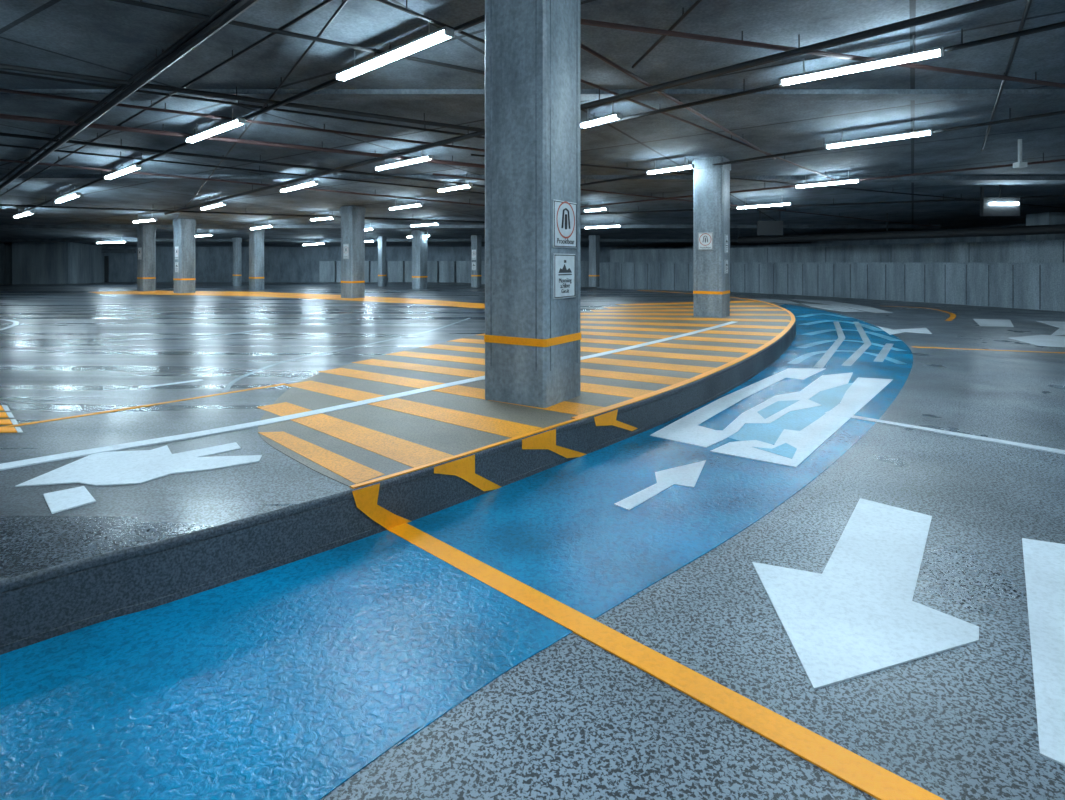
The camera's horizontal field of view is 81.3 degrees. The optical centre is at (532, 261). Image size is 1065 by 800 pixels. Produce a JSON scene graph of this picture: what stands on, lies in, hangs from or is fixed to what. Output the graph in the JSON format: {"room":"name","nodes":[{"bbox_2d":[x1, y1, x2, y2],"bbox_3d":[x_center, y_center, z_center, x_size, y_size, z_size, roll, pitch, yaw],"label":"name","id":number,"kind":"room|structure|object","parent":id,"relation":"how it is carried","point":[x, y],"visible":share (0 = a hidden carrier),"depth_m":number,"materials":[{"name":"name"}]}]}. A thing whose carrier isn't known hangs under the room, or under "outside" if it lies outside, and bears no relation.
{"room":"underground parking garage","nodes":[
{"label":"underground parking garage","id":0,"kind":"room"},
{"bbox_2d":[0,243,11,283],"bbox_3d":[-29.366,0.079,35.240,0.768,2.242,2.480,0,0,0],"label":"wall pier","id":1,"kind":"object","parent":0,"point":[5,248],"visible":0.33,"depth_m":34.13,"materials":[{"name":"concrete"}]},
{"bbox_2d":[0,282,758,580],"bbox_3d":[-13.010,1.335,13.750,39.981,0.270,45.500,0,0,0],"label":"floor","id":2,"kind":"structure","parent":0,"point":[60,360],"depth_m":6.44,"materials":[{"name":"concrete"}]},
{"bbox_2d":[0,405,16,432],"bbox_3d":[-4.273,1.197,4.739,0.386,0.006,1.445,0,0,-45],"label":"yellow dashes","id":3,"kind":"object","parent":2,"relation":"on","point":[2,414],"visible":1,"depth_m":4.58,"materials":[{"name":"orange paint"}]},
{"bbox_2d":[0,319,18,329],"bbox_3d":[-10.209,1.198,12.079,0.328,0.004,2.803,0,0,-41],"label":"road marking","id":4,"kind":"object","parent":2,"relation":"on","point":[15,322],"visible":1,"depth_m":12.06,"materials":[{"name":"paint"}]},
{"bbox_2d":[2,405,22,432],"bbox_3d":[-3.997,1.197,4.760,0.030,0.006,1.174,0,0,-45],"label":"white dashes","id":5,"kind":"object","parent":2,"relation":"on","point":[5,407],"visible":1,"depth_m":4.77,"materials":[{"name":"paint"}]},
{"bbox_2d":[12,242,105,283],"bbox_3d":[-26.611,0.033,34.990,3.026,2.335,2.980,0,0,0],"label":"wall","id":6,"kind":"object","parent":2,"relation":"on","point":[32,262],"visible":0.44,"depth_m":33.50,"materials":[{"name":"concrete"}]},
{"bbox_2d":[15,442,261,513],"bbox_3d":[-2.310,1.197,3.664,0.950,0.006,1.126,0,0,40],"label":"road marking","id":7,"kind":"object","parent":2,"relation":"on","point":[140,466],"visible":1,"depth_m":3.58,"materials":[{"name":"white paint"}]},
{"bbox_2d":[2,383,284,426],"bbox_3d":[-3.381,1.198,5.015,0.089,0.004,2.879,0,0,42],"label":"road marking","id":8,"kind":"object","parent":2,"relation":"on","point":[282,383],"visible":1,"depth_m":5.10,"materials":[{"name":"orange paint"}]},
{"bbox_2d":[137,224,155,290],"bbox_3d":[-16.027,-0.176,25.738,0.500,2.753,0.500,0,0,33],"label":"pillar","id":9,"kind":"structure","parent":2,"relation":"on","point":[146,239],"depth_m":25.57,"materials":[{"name":"concrete"}]},
{"bbox_2d":[138,247,141,259],"bbox_3d":[-16.169,-0.350,25.516,0.280,0.500,0.022,0,0,33],"label":"sign","id":10,"kind":"object","parent":9,"relation":"attached to","point":[139,248],"visible":1,"depth_m":25.49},
{"bbox_2d":[136,225,155,229],"bbox_3d":[-16.027,-1.413,25.738,0.530,0.200,0.530,0,0,33],"label":"capital","id":11,"kind":"object","parent":9,"relation":"attached to","point":[138,227],"visible":0.89,"depth_m":25.56,"materials":[{"name":"concrete"}]},
{"bbox_2d":[139,379,202,387],"bbox_3d":[-3.550,1.198,6.105,0.070,0.004,0.550,0,0,43],"label":"road marking","id":12,"kind":"object","parent":2,"relation":"on","point":[198,379],"visible":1,"depth_m":6.10,"materials":[{"name":"paint"}]},
{"bbox_2d":[110,330,257,340],"bbox_3d":[-5.470,1.198,10.031,2.241,0.004,0.478,0,0,-43],"label":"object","id":13,"kind":"object","parent":2,"relation":"on","point":[252,330],"visible":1,"depth_m":9.82,"materials":[{"name":"grey paint"}]},
{"bbox_2d":[174,219,194,292],"bbox_3d":[-13.475,-0.228,24.005,0.560,2.857,0.560,0,0,33],"label":"concrete column","id":14,"kind":"structure","parent":2,"relation":"on","point":[183,234],"depth_m":23.79,"materials":[{"name":"concrete"}]},
{"bbox_2d":[175,246,178,258],"bbox_3d":[-13.633,-0.350,23.759,0.280,0.500,0.022,0,0,33],"label":"sign","id":15,"kind":"object","parent":14,"relation":"attached to","point":[176,247],"visible":1,"depth_m":23.74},
{"bbox_2d":[173,220,195,225],"bbox_3d":[-13.475,-1.517,24.005,0.594,0.200,0.594,0,0,33],"label":"capital","id":16,"kind":"object","parent":14,"relation":"attached to","point":[177,222],"visible":0.84,"depth_m":23.80,"materials":[{"name":"concrete"}]},
{"bbox_2d":[193,227,193,284],"bbox_3d":[-13.475,-0.228,24.005,0.565,2.257,0.565,0,0,33],"label":"joint","id":17,"kind":"object","parent":14,"relation":"attached to","point":[193,227],"visible":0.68,"depth_m":24.02,"materials":[{"name":"concrete"}]},
{"bbox_2d":[233,242,240,285],"bbox_3d":[-14.870,-0.012,31.207,0.300,2.425,0.300,0,0,33],"label":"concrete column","id":18,"kind":"structure","parent":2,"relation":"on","point":[236,282],"depth_m":31.09,"materials":[{"name":"concrete"}]},
{"bbox_2d":[233,244,237,279],"bbox_3d":[-14.870,-0.012,31.207,0.305,1.825,0.305,0,0,33],"label":"joint","id":19,"kind":"object","parent":18,"relation":"attached to","point":[233,244],"visible":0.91,"depth_m":31.09,"materials":[{"name":"concrete"}]},
{"bbox_2d":[249,231,263,290],"bbox_3d":[-11.629,-0.164,26.137,0.440,2.729,0.440,0,0,33],"label":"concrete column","id":20,"kind":"structure","parent":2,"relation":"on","point":[256,238],"depth_m":25.97,"materials":[{"name":"concrete"}]},
{"bbox_2d":[91,290,484,308],"bbox_3d":[-7.817,1.198,20.978,21.184,0.004,3.862,0,0,28],"label":"yellow curved marking","id":21,"kind":"object","parent":2,"relation":"on","point":[206,293],"visible":0.65,"depth_m":21.50,"materials":[{"name":"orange paint"}]},
{"bbox_2d":[222,318,469,391],"bbox_3d":[-2.299,1.199,9.543,0.559,0.002,7.724,0,0,12],"label":"road marking","id":22,"kind":"object","parent":2,"relation":"on","point":[227,388],"visible":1,"depth_m":7.54,"materials":[{"name":"grey paint"}]},
{"bbox_2d":[341,206,364,297],"bbox_3d":[-6.018,-0.325,20.770,0.560,3.051,0.560,0,0,33],"label":"concrete column","id":23,"kind":"structure","parent":2,"relation":"on","point":[352,224],"depth_m":20.58,"materials":[{"name":"concrete"}]},
{"bbox_2d":[343,244,348,258],"bbox_3d":[-6.177,-0.350,20.523,0.280,0.500,0.022,0,0,33],"label":"sign","id":24,"kind":"object","parent":23,"relation":"attached to","point":[345,246],"visible":1,"depth_m":20.52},
{"bbox_2d":[340,207,365,213],"bbox_3d":[-6.018,-1.711,20.770,0.594,0.200,0.594,0,0,33],"label":"capital","id":25,"kind":"object","parent":23,"relation":"attached to","point":[343,210],"visible":0.86,"depth_m":20.56,"materials":[{"name":"concrete"}]},
{"bbox_2d":[341,281,364,282],"bbox_3d":[-6.018,0.663,20.770,0.572,0.063,0.572,0,0,33],"label":"ring","id":26,"kind":"object","parent":23,"relation":"attached to","point":[341,281],"visible":0.83,"depth_m":20.56,"materials":[{"name":"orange paint"}]},
{"bbox_2d":[0,321,735,470],"bbox_3d":[0.264,1.196,7.505,0.440,0.009,12.384,0,0,39],"label":"road marking","id":27,"kind":"object","parent":2,"relation":"on","point":[33,461],"visible":0.82,"depth_m":4.49,"materials":[{"name":"paint"}]},
{"bbox_2d":[378,236,385,285],"bbox_3d":[-7.416,-0.031,30.574,0.300,2.462,0.300,0,0,33],"label":"shaft","id":28,"kind":"object","parent":2,"relation":"on","point":[381,244],"visible":0.92,"depth_m":30.45,"materials":[{"name":"concrete"}]},
{"bbox_2d":[412,230,426,288],"bbox_3d":[-5.075,-0.112,27.901,0.500,2.623,0.500,0,0,33],"label":"shaft","id":29,"kind":"object","parent":2,"relation":"on","point":[422,284],"visible":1,"depth_m":27.70,"materials":[{"name":"concrete"}]},
{"bbox_2d":[411,231,427,235],"bbox_3d":[-5.075,-1.283,27.901,0.530,0.200,0.530,0,0,33],"label":"capital","id":30,"kind":"object","parent":29,"relation":"attached to","point":[413,233],"visible":0.9,"depth_m":27.71,"materials":[{"name":"concrete"}]},
{"bbox_2d":[418,237,426,281],"bbox_3d":[-5.075,-0.112,27.901,0.505,2.023,0.505,0,0,33],"label":"joint","id":31,"kind":"object","parent":29,"relation":"attached to","point":[418,237],"visible":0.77,"depth_m":27.91,"materials":[{"name":"concrete"}]},
{"bbox_2d":[471,235,480,286],"bbox_3d":[-2.718,-0.048,30.008,0.360,2.496,0.360,0,0,33],"label":"shaft","id":32,"kind":"object","parent":2,"relation":"on","point":[477,283],"visible":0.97,"depth_m":29.86,"materials":[{"name":"concrete"}]},
{"bbox_2d":[472,241,480,280],"bbox_3d":[-2.718,-0.048,30.008,0.365,1.896,0.365,0,0,33],"label":"joint","id":33,"kind":"object","parent":32,"relation":"attached to","point":[472,241],"visible":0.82,"depth_m":29.90,"materials":[{"name":"concrete"}]},
{"bbox_2d":[257,290,794,488],"bbox_3d":[3.124,1.196,14.270,5.441,0.008,23.441,0,0,19],"label":"striped floor marking","id":34,"kind":"object","parent":2,"relation":"on","point":[362,445],"depth_m":5.77,"materials":[{"name":"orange paint"}]},
{"bbox_2d":[485,0,579,407],"bbox_3d":[0.007,-0.784,5.496,0.630,3.967,0.630,0,0,33],"label":"concrete column","id":35,"kind":"structure","parent":2,"relation":"on","point":[512,377],"depth_m":5.23,"materials":[{"name":"concrete"}]},
{"bbox_2d":[484,332,580,346],"bbox_3d":[0.007,0.663,5.496,0.642,0.063,0.642,0,0,33],"label":"ring","id":36,"kind":"object","parent":35,"relation":"attached to","point":[577,336],"visible":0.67,"depth_m":5.23,"materials":[{"name":"orange paint"}]},
{"bbox_2d":[491,0,577,370],"bbox_3d":[0.007,-0.784,5.496,0.635,3.367,0.635,0,0,33],"label":"joint","id":37,"kind":"object","parent":35,"relation":"attached to","point":[491,0],"visible":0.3,"depth_m":5.13,"materials":[{"name":"concrete"}]},
{"bbox_2d":[553,254,574,298],"bbox_3d":[0.275,0.120,5.312,0.016,0.380,0.370,0,0,33],"label":"sign","id":38,"kind":"object","parent":35,"relation":"attached to","point":[563,264],"visible":1,"depth_m":5.29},
{"bbox_2d":[553,199,576,247],"bbox_3d":[0.285,-0.320,5.317,0.026,0.400,0.400,0,0,33],"label":"sign","id":39,"kind":"object","parent":35,"relation":"attached to","point":[564,213],"visible":1,"depth_m":5.30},
{"bbox_2d":[589,235,599,286],"bbox_3d":[2.988,-0.047,30.036,0.400,2.495,0.400,0,0,33],"label":"shaft","id":40,"kind":"object","parent":2,"relation":"on","point":[592,283],"visible":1,"depth_m":29.89,"materials":[{"name":"concrete"}]},
{"bbox_2d":[588,236,599,239],"bbox_3d":[2.988,-1.155,30.036,0.424,0.200,0.424,0,0,33],"label":"capital","id":41,"kind":"object","parent":40,"relation":"attached to","point":[589,237],"visible":0.89,"depth_m":29.87,"materials":[{"name":"concrete"}]},
{"bbox_2d":[693,156,729,317],"bbox_3d":[3.966,-0.537,13.720,0.630,3.474,0.630,0,0,33],"label":"concrete column","id":42,"kind":"structure","parent":2,"relation":"on","point":[711,186],"depth_m":13.48,"materials":[{"name":"concrete"}]},
{"bbox_2d":[698,232,712,249],"bbox_3d":[3.755,-0.450,13.465,0.330,0.380,0.024,0,0,33],"label":"sign","id":43,"kind":"object","parent":42,"relation":"attached to","point":[705,240],"visible":1,"depth_m":13.46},
{"bbox_2d":[692,158,730,170],"bbox_3d":[3.966,-2.134,13.720,0.668,0.200,0.668,0,0,33],"label":"capital","id":44,"kind":"object","parent":42,"relation":"attached to","point":[704,163],"visible":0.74,"depth_m":13.45,"materials":[{"name":"concrete"}]},
{"bbox_2d":[693,290,729,293],"bbox_3d":[3.966,0.663,13.720,0.642,0.063,0.642,0,0,33],"label":"ring","id":45,"kind":"object","parent":42,"relation":"attached to","point":[694,292],"visible":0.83,"depth_m":13.46,"materials":[{"name":"orange paint"}]},
{"bbox_2d":[725,234,727,252],"bbox_3d":[4.239,-0.400,13.545,0.015,0.400,0.250,0,0,33],"label":"sign","id":46,"kind":"object","parent":42,"relation":"attached to","point":[726,236],"visible":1,"depth_m":13.53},
{"bbox_2d":[106,247,684,281],"bbox_3d":[-12.000,0.255,36.650,42.000,2.430,0.300,0,0,0],"label":"wall","id":47,"kind":"structure","parent":0,"point":[212,264],"depth_m":36.50,"materials":[{"name":"concrete"}]},
{"bbox_2d":[104,256,108,281],"bbox_3d":[-25.298,0.424,36.424,0.704,1.552,0.148,0,0,0],"label":"door","id":48,"kind":"structure","parent":47,"relation":"in","point":[106,258],"depth_m":36.35,"materials":[{"name":"metal"}]},
{"bbox_2d":[101,249,135,252],"bbox_3d":[-25.008,-0.640,36.299,3.377,0.233,0.398,0,0,0],"label":"trim","id":49,"kind":"structure","parent":47,"relation":"attached to","point":[102,250],"depth_m":36.10,"materials":[{"name":"concrete"}]},
{"bbox_2d":[319,261,588,286],"bbox_3d":[-4.500,0.705,36.340,15.900,1.530,0.300,0,0,0],"label":"wall panels","id":50,"kind":"object","parent":47,"relation":"attached to","point":[329,271],"visible":0.35,"depth_m":36.19,"materials":[{"name":"concrete"}]},
{"bbox_2d":[0,0,1064,246],"bbox_3d":[-0.950,-2.425,13.750,64.700,3.066,46.100,0,0,0],"label":"ceiling","id":51,"kind":"structure","parent":0,"point":[100,38],"depth_m":10.70,"materials":[{"name":"concrete"}]},
{"bbox_2d":[13,207,34,217],"bbox_3d":[-17.107,-1.694,20.851,1.747,0.347,0.125,0,0,36],"label":"fluorescent light","id":52,"kind":"object","parent":51,"relation":"hanging from","point":[18,215],"visible":0.93,"depth_m":20.75,"materials":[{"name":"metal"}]},
{"bbox_2d":[55,186,80,202],"bbox_3d":[-13.080,-1.897,17.445,1.979,0.359,0.125,0,0,39],"label":"fluorescent light","id":53,"kind":"object","parent":51,"relation":"hanging from","point":[74,195],"visible":0.91,"depth_m":17.29,"materials":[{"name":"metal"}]},
{"bbox_2d":[96,241,127,243],"bbox_3d":[-20.996,-1.091,30.948,1.922,0.324,0.125,0,0,17],"label":"fluorescent light","id":54,"kind":"object","parent":51,"relation":"hanging from","point":[106,241],"visible":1,"depth_m":30.84,"materials":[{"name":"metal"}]},
{"bbox_2d":[104,156,141,179],"bbox_3d":[-9.179,-2.112,13.875,1.971,0.358,0.125,0,0,39],"label":"fluorescent light","id":55,"kind":"object","parent":51,"relation":"hanging from","point":[133,167],"visible":0.98,"depth_m":13.74,"materials":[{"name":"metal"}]},
{"bbox_2d":[133,218,156,222],"bbox_3d":[-14.030,-1.601,22.441,1.297,0.326,0.125,0,0,28],"label":"fluorescent light","id":56,"kind":"object","parent":51,"relation":"hanging from","point":[151,219],"visible":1,"depth_m":22.38,"materials":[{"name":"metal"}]},
{"bbox_2d":[200,196,226,209],"bbox_3d":[-9.755,-1.808,18.942,1.624,0.349,0.125,0,0,41],"label":"fluorescent light","id":57,"kind":"object","parent":51,"relation":"hanging from","point":[220,203],"visible":0.92,"depth_m":18.79,"materials":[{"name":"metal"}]},
{"bbox_2d":[186,109,245,142],"bbox_3d":[-5.391,-2.314,10.497,1.965,0.357,0.125,0,0,39],"label":"fluorescent light","id":58,"kind":"object","parent":51,"relation":"hanging from","point":[235,122],"visible":1,"depth_m":10.37,"materials":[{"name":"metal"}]},
{"bbox_2d":[250,224,273,229],"bbox_3d":[-10.690,-1.476,24.482,1.679,0.349,0.125,0,0,40],"label":"fluorescent light","id":59,"kind":"object","parent":51,"relation":"hanging from","point":[270,225],"visible":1,"depth_m":24.36,"materials":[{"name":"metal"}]},
{"bbox_2d":[280,173,318,191],"bbox_3d":[-5.900,-2.005,15.658,1.751,0.354,0.125,0,0,42],"label":"fluorescent light","id":60,"kind":"object","parent":51,"relation":"hanging from","point":[314,182],"visible":0.88,"depth_m":15.56,"materials":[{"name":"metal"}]},
{"bbox_2d":[310,216,334,220],"bbox_3d":[-7.416,-1.634,21.881,1.147,0.324,0.125,0,0,31],"label":"fluorescent light","id":61,"kind":"object","parent":51,"relation":"hanging from","point":[329,217],"visible":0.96,"depth_m":21.81,"materials":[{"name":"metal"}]},
{"bbox_2d":[0,239,737,241],"bbox_3d":[-9.000,-1.110,32.000,46.000,0.163,0.400,0,0,0],"label":"ceiling beam","id":62,"kind":"structure","parent":51,"relation":"attached to","point":[1,240],"depth_m":31.80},
{"bbox_2d":[335,17,453,81],"bbox_3d":[-1.676,-2.507,7.274,2.105,0.364,0.125,0,0,40],"label":"fluorescent light","id":63,"kind":"object","parent":51,"relation":"hanging from","point":[444,33],"visible":0.98,"depth_m":7.12,"materials":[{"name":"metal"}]},
{"bbox_2d":[375,151,432,170],"bbox_3d":[-2.707,-2.168,12.951,1.747,0.350,0.125,0,0,39],"label":"fluorescent light","id":64,"kind":"object","parent":51,"relation":"hanging from","point":[421,158],"visible":0.88,"depth_m":12.85,"materials":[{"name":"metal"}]},
{"bbox_2d":[389,197,422,209],"bbox_3d":[-3.895,-1.804,19.040,1.440,0.339,0.125,0,0,37],"label":"fluorescent light","id":65,"kind":"object","parent":51,"relation":"hanging from","point":[416,204],"visible":1,"depth_m":18.98,"materials":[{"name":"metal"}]},
{"bbox_2d":[410,222,439,226],"bbox_3d":[-4.108,-1.528,23.651,1.346,0.329,0.125,0,0,30],"label":"fluorescent light","id":66,"kind":"object","parent":51,"relation":"hanging from","point":[436,223],"visible":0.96,"depth_m":23.60,"materials":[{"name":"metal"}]},
{"bbox_2d":[437,180,472,191],"bbox_3d":[-1.991,-1.995,15.858,1.190,0.333,0.125,0,0,40],"label":"fluorescent light","id":67,"kind":"object","parent":51,"relation":"hanging from","point":[465,185],"visible":0.96,"depth_m":15.78,"materials":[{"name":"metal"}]},
{"bbox_2d":[0,225,940,228],"bbox_3d":[-7.500,-1.470,26.000,49.000,0.163,0.400,0,0,0],"label":"ceiling beam","id":68,"kind":"structure","parent":51,"relation":"attached to","point":[1,226],"depth_m":25.80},
{"bbox_2d":[0,174,1064,182],"bbox_3d":[-6.000,-2.114,15.600,40.003,0.144,0.750,0,0,0],"label":"ceiling beam","id":69,"kind":"structure","parent":51,"relation":"attached to","point":[40,177],"depth_m":15.54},
{"bbox_2d":[0,89,1064,99],"bbox_3d":[-1.000,-2.507,9.300,42.000,0.087,0.300,0,0,0],"label":"ceiling beam","id":70,"kind":"structure","parent":51,"relation":"attached to","point":[91,94],"depth_m":9.18,"materials":[{"name":"concrete"}]},
{"bbox_2d":[0,0,1064,228],"bbox_3d":[6.028,-1.867,18.692,49.185,1.817,29.356,0,0,0],"label":"ceiling beams","id":71,"kind":"structure","parent":51,"relation":"attached to","point":[226,14],"depth_m":9.37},
{"bbox_2d":[584,207,607,211],"bbox_3d":[2.011,-1.767,19.673,0.809,0.319,0.125,0,0,37],"label":"fluorescent light","id":72,"kind":"object","parent":51,"relation":"hanging from","point":[601,208],"visible":0.93,"depth_m":19.61,"materials":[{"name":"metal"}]},
{"bbox_2d":[580,102,621,128],"bbox_3d":[1.076,-2.354,9.881,0.782,0.322,0.125,0,0,45],"label":"fluorescent light","id":73,"kind":"object","parent":51,"relation":"hanging from","point":[614,116],"visible":0.88,"depth_m":9.81,"materials":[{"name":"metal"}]},
{"bbox_2d":[585,224,620,228],"bbox_3d":[2.754,-1.488,24.307,1.498,0.331,0.125,0,0,28],"label":"fluorescent light","id":74,"kind":"object","parent":51,"relation":"hanging from","point":[618,225],"visible":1,"depth_m":24.26,"materials":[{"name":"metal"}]},
{"bbox_2d":[646,155,694,174],"bbox_3d":[3.013,-2.131,13.588,1.093,0.329,0.125,0,0,38],"label":"fluorescent light","id":75,"kind":"object","parent":51,"relation":"hanging from","point":[688,166],"visible":1,"depth_m":13.51,"materials":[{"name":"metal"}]},
{"bbox_2d":[736,199,791,208],"bbox_3d":[7.016,-1.816,18.835,1.584,0.338,0.125,0,0,32],"label":"fluorescent light","id":76,"kind":"object","parent":51,"relation":"hanging from","point":[782,203],"visible":1,"depth_m":18.79,"materials":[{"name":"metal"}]},
{"bbox_2d":[757,221,782,234],"bbox_3d":[8.339,-1.368,21.770,0.900,0.848,0.060,0,0,0],"label":"hanging sign","id":77,"kind":"object","parent":51,"relation":"hanging from","point":[763,227],"visible":0.88,"depth_m":21.74,"materials":[{"name":"metal"}]},
{"bbox_2d":[795,171,859,187],"bbox_3d":[7.232,-2.032,15.241,1.447,0.337,0.125,0,0,35],"label":"fluorescent light","id":78,"kind":"object","parent":51,"relation":"hanging from","point":[848,180],"visible":1,"depth_m":15.18,"materials":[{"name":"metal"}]},
{"bbox_2d":[779,35,943,86],"bbox_3d":[3.981,-2.488,7.621,1.791,0.347,0.125,0,0,35],"label":"fluorescent light","id":79,"kind":"object","parent":51,"relation":"hanging from","point":[932,52],"visible":1,"depth_m":7.54,"materials":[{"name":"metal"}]},
{"bbox_2d":[825,120,932,148],"bbox_3d":[6.131,-2.283,11.043,1.675,0.346,0.125,0,0,37],"label":"fluorescent light","id":80,"kind":"object","parent":51,"relation":"hanging from","point":[913,133],"visible":1,"depth_m":10.97,"materials":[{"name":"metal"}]},
{"bbox_2d":[737,213,1064,242],"bbox_3d":[14.081,-1.563,18.808,1.590,1.506,19.287,0,0,-28],"label":"ventilation duct","id":81,"kind":"object","parent":51,"relation":"hanging from","point":[1056,228],"visible":0.98,"depth_m":21.36,"materials":[{"name":"metal"}]},
{"bbox_2d":[980,185,1019,215],"bbox_3d":[12.671,-1.665,16.789,1.010,0.848,0.165,0,0,0],"label":"light panel","id":82,"kind":"object","parent":51,"relation":"hanging from","point":[999,206],"visible":1,"depth_m":16.75,"materials":[{"name":"metal"}]},
{"bbox_2d":[1013,139,1026,167],"bbox_3d":[9.445,-2.103,12.012,0.160,0.548,0.160,0,0,0],"label":"sensor","id":83,"kind":"object","parent":51,"relation":"hanging from","point":[1019,164],"visible":1,"depth_m":11.98,"materials":[{"name":"metal"}]},
{"bbox_2d":[1026,212,1064,240],"bbox_3d":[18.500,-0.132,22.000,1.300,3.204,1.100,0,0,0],"label":"ventilation duct","id":84,"kind":"object","parent":51,"relation":"hanging from","point":[1046,218],"visible":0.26,"depth_m":21.59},
{"bbox_2d":[321,287,1064,799],"bbox_3d":[-1.000,1.570,13.750,64.000,0.200,45.500,0,0,0],"label":"floor","id":85,"kind":"structure","parent":0,"point":[573,720],"depth_m":2.26,"materials":[{"name":"concrete"}]},
{"bbox_2d":[0,289,795,654],"bbox_3d":[-1.166,1.335,12.332,13.916,0.271,45.607,0,0,10],"label":"kerb","id":86,"kind":"object","parent":85,"relation":"on","point":[47,603],"visible":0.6,"depth_m":2.96,"materials":[{"name":"concrete"}]},
{"bbox_2d":[352,484,410,528],"bbox_3d":[-0.813,1.334,3.378,0.002,0.268,0.373,0,0,45],"label":"paint","id":87,"kind":"object","parent":86,"relation":"attached to","point":[366,498],"visible":1,"depth_m":3.34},
{"bbox_2d":[434,455,500,490],"bbox_3d":[-0.387,1.334,3.834,0.002,0.268,0.564,0,0,42],"label":"paint","id":88,"kind":"object","parent":86,"relation":"attached to","point":[464,468],"visible":1,"depth_m":3.82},
{"bbox_2d":[522,429,585,457],"bbox_3d":[0.172,1.334,4.463,0.001,0.268,0.731,0,0,42],"label":"paint","id":89,"kind":"object","parent":86,"relation":"attached to","point":[546,440],"visible":1,"depth_m":4.40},
{"bbox_2d":[594,409,636,430],"bbox_3d":[0.689,1.311,5.045,0.001,0.223,0.643,0,0,41],"label":"paint","id":90,"kind":"object","parent":86,"relation":"attached to","point":[609,418],"visible":1,"depth_m":4.98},
{"bbox_2d":[0,304,912,799],"bbox_3d":[3.395,1.468,9.194,3.832,0.003,27.008,0,0,32],"label":"lane","id":91,"kind":"object","parent":85,"relation":"on","point":[288,681],"visible":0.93,"depth_m":2.45,"materials":[{"name":"paint"}]},
{"bbox_2d":[614,460,705,509],"bbox_3d":[0.919,1.466,4.124,0.320,0.007,1.158,0,0,32],"label":"arrow marking","id":92,"kind":"object","parent":91,"relation":"on","point":[687,475],"visible":1,"depth_m":4.13,"materials":[{"name":"white paint"}]},
{"bbox_2d":[650,368,892,466],"bbox_3d":[2.782,1.465,6.595,1.280,0.010,4.568,0,0,38],"label":"road marking","id":93,"kind":"object","parent":91,"relation":"on","point":[797,424],"visible":1,"depth_m":5.79,"materials":[{"name":"white paint"}]},
{"bbox_2d":[788,313,905,367],"bbox_3d":[6.470,1.466,12.951,1.905,0.008,10.005,0,0,24],"label":"road markings","id":94,"kind":"object","parent":91,"relation":"on","point":[887,347],"visible":1,"depth_m":10.86,"materials":[{"name":"white paint"}]},
{"bbox_2d":[387,523,944,799],"bbox_3d":[1.181,1.467,1.548,5.581,0.006,0.120,0,0,44],"label":"road marking","id":95,"kind":"object","parent":85,"relation":"on","point":[859,772],"visible":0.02,"depth_m":2.13,"materials":[{"name":"paint"}]},
{"bbox_2d":[597,263,1064,310],"bbox_3d":[15.086,0.770,17.272,4.066,1.400,41.590,0,0,-28],"label":"panels","id":96,"kind":"object","parent":85,"relation":"on","point":[817,278],"visible":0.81,"depth_m":23.80,"materials":[{"name":"concrete"}]},
{"bbox_2d":[621,264,1040,309],"bbox_3d":[15.102,0.775,17.258,3.560,1.370,40.127,0,0,-28],"label":"joint","id":97,"kind":"object","parent":96,"relation":"attached to","point":[621,264],"visible":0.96,"depth_m":23.86,"materials":[{"name":"concrete"}]},
{"bbox_2d":[600,262,1064,263],"bbox_3d":[15.085,0.045,17.275,4.124,0.050,41.613,0,0,-28],"label":"coping","id":98,"kind":"object","parent":96,"relation":"on","point":[600,262],"visible":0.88,"depth_m":25.90,"materials":[{"name":"concrete"}]},
{"bbox_2d":[610,239,1064,262],"bbox_3d":[16.407,0.375,18.174,4.304,2.190,42.862,0,0,-28],"label":"wall","id":99,"kind":"structure","parent":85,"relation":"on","point":[1030,251],"depth_m":25.58,"materials":[{"name":"concrete"}]},
{"bbox_2d":[767,241,1063,262],"bbox_3d":[16.829,0.295,17.904,2.825,1.950,38.186,0,0,-27],"label":"joint","id":100,"kind":"object","parent":99,"relation":"attached to","point":[1063,241],"visible":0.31,"depth_m":22.61,"materials":[{"name":"concrete"}]},
{"bbox_2d":[752,498,978,689],"bbox_3d":[1.604,1.467,2.888,1.954,0.006,0.902,0,0,-40],"label":"arrow marking","id":101,"kind":"object","parent":85,"relation":"on","point":[857,617],"visible":1,"depth_m":2.63,"materials":[{"name":"white paint"}]},
{"bbox_2d":[752,298,1064,346],"bbox_3d":[10.437,1.467,17.723,6.477,0.006,14.494,0,0,0],"label":"road markings","id":102,"kind":"object","parent":85,"relation":"on","point":[1052,340],"visible":0.94,"depth_m":14.76,"materials":[{"name":"white paint"}]},
{"bbox_2d":[892,306,955,320],"bbox_3d":[11.573,1.468,17.953,1.291,0.004,5.502,0,0,14],"label":"road marking","id":103,"kind":"object","parent":85,"relation":"on","point":[952,315],"visible":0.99,"depth_m":17.65,"materials":[{"name":"orange paint"}]},
{"bbox_2d":[825,411,1064,453],"bbox_3d":[3.804,1.465,5.071,0.101,0.010,2.704,0,0,-44],"label":"road marking","id":104,"kind":"object","parent":85,"relation":"on","point":[1011,443],"visible":1,"depth_m":5.25,"materials":[{"name":"paint"}]},
{"bbox_2d":[911,346,1064,352],"bbox_3d":[8.921,1.468,9.913,4.986,0.004,0.112,0,0,19],"label":"road marking","id":105,"kind":"object","parent":85,"relation":"on","point":[911,346],"visible":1,"depth_m":10.39,"materials":[{"name":"orange paint"}]},
{"bbox_2d":[1022,538,1064,765],"bbox_3d":[2.164,1.467,2.532,0.345,0.006,1.925,0,0,41],"label":"road marking","id":106,"kind":"object","parent":85,"relation":"on","point":[1044,561],"visible":1,"depth_m":2.42,"materials":[{"name":"white paint"}]},
{"bbox_2d":[685,224,1025,248],"bbox_3d":[22.818,-1.110,15.146,6.289,5.160,50.832,0,0,-26],"label":"wall","id":107,"kind":"structure","parent":0,"point":[1015,237],"depth_m":30.01,"materials":[{"name":"concrete"}]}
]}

